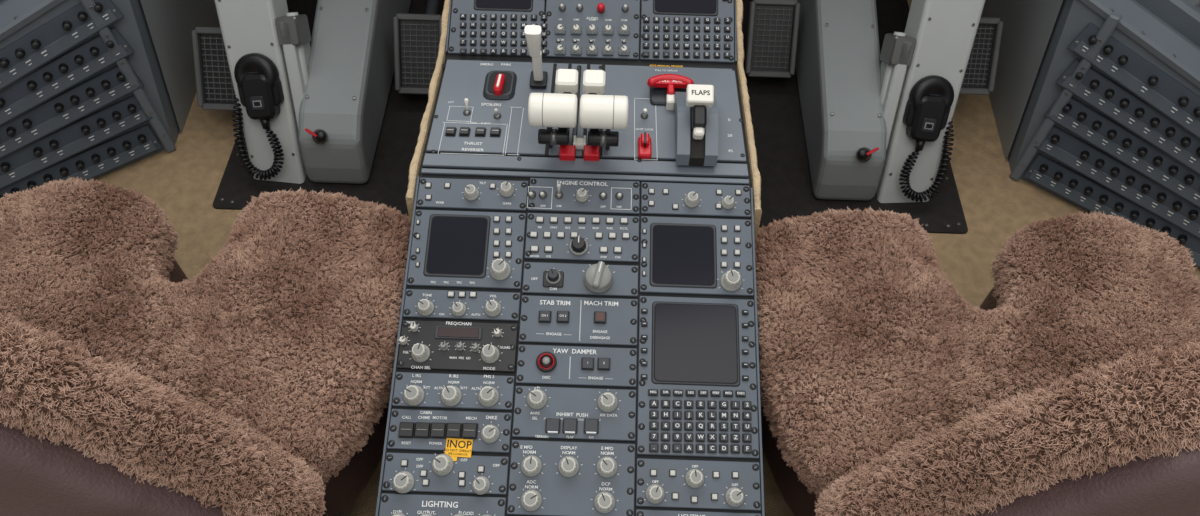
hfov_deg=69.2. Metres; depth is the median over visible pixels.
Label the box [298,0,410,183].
fairing
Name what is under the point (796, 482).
cushion
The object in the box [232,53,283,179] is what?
handset
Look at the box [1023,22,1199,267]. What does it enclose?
breaker panel
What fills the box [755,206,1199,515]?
seat
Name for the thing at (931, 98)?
handset
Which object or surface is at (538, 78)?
lever
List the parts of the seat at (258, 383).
seat pedestal frame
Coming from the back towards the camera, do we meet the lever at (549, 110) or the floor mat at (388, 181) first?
the floor mat at (388, 181)
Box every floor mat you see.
[213,0,444,215]
[742,0,967,233]
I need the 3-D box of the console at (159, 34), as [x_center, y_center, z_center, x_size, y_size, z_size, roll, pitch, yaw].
[-1.099,-0.467,1.587,0.655,0.440,1.120,2,55,0]
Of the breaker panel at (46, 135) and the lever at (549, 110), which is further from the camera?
the breaker panel at (46, 135)
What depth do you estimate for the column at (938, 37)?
1.55 m
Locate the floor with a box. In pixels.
[94,0,1199,515]
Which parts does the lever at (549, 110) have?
arm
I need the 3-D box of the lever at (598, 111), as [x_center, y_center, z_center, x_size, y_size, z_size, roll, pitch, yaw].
[0.005,-0.192,1.144,0.061,0.097,0.097,2,55,0]
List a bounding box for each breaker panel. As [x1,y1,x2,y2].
[0,0,161,198]
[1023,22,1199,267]
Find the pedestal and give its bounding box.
[375,0,764,515]
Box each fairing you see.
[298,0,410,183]
[795,0,886,200]
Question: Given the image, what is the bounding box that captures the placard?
[445,438,472,460]
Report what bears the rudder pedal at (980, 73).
attached to the floor
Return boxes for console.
[0,0,219,180]
[981,0,1199,213]
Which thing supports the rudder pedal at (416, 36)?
attached to the fairing at (351, 69)
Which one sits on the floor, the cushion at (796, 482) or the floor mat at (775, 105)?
the floor mat at (775, 105)
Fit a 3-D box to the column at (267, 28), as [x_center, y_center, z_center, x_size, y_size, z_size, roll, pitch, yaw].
[-0.606,-0.459,1.559,0.151,0.615,0.470,-7,55,-6]
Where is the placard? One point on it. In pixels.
(454, 457)
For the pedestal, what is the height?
0.512 m
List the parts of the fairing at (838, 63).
lock knob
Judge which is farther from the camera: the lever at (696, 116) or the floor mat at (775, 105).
the floor mat at (775, 105)
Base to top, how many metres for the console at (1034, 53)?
0.440 m
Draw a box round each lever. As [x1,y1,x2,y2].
[524,25,547,88]
[528,69,577,148]
[580,70,628,150]
[674,84,717,165]
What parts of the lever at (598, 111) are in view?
arm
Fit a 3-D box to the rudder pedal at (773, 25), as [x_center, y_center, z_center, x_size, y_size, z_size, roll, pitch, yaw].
[0.348,-0.554,1.819,0.098,0.123,0.389,2,55,0]
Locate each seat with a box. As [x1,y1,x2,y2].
[0,177,410,515]
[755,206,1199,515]
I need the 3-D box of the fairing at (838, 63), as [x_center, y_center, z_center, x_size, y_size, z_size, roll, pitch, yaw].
[0.469,-0.513,1.711,0.115,0.332,0.768,2,55,0]
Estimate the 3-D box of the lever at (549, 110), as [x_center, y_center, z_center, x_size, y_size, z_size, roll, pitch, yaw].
[-0.059,-0.194,1.145,0.061,0.097,0.097,2,55,0]
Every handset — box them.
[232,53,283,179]
[899,75,953,201]
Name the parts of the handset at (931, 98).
coiled cord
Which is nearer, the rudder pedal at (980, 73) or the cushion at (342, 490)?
the cushion at (342, 490)
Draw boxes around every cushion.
[168,256,389,515]
[760,281,998,515]
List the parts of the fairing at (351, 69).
lock knob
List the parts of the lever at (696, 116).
handle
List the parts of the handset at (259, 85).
coiled cord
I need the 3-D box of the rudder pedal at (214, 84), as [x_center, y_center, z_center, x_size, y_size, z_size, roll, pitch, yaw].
[-0.706,-0.470,1.715,0.095,0.123,0.389,2,55,0]
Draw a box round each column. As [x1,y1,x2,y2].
[214,0,310,183]
[876,0,984,202]
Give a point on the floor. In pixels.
(184, 182)
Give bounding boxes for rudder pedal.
[191,27,237,110]
[393,0,441,94]
[745,0,800,77]
[959,17,1003,94]
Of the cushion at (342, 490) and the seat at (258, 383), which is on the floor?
the seat at (258, 383)

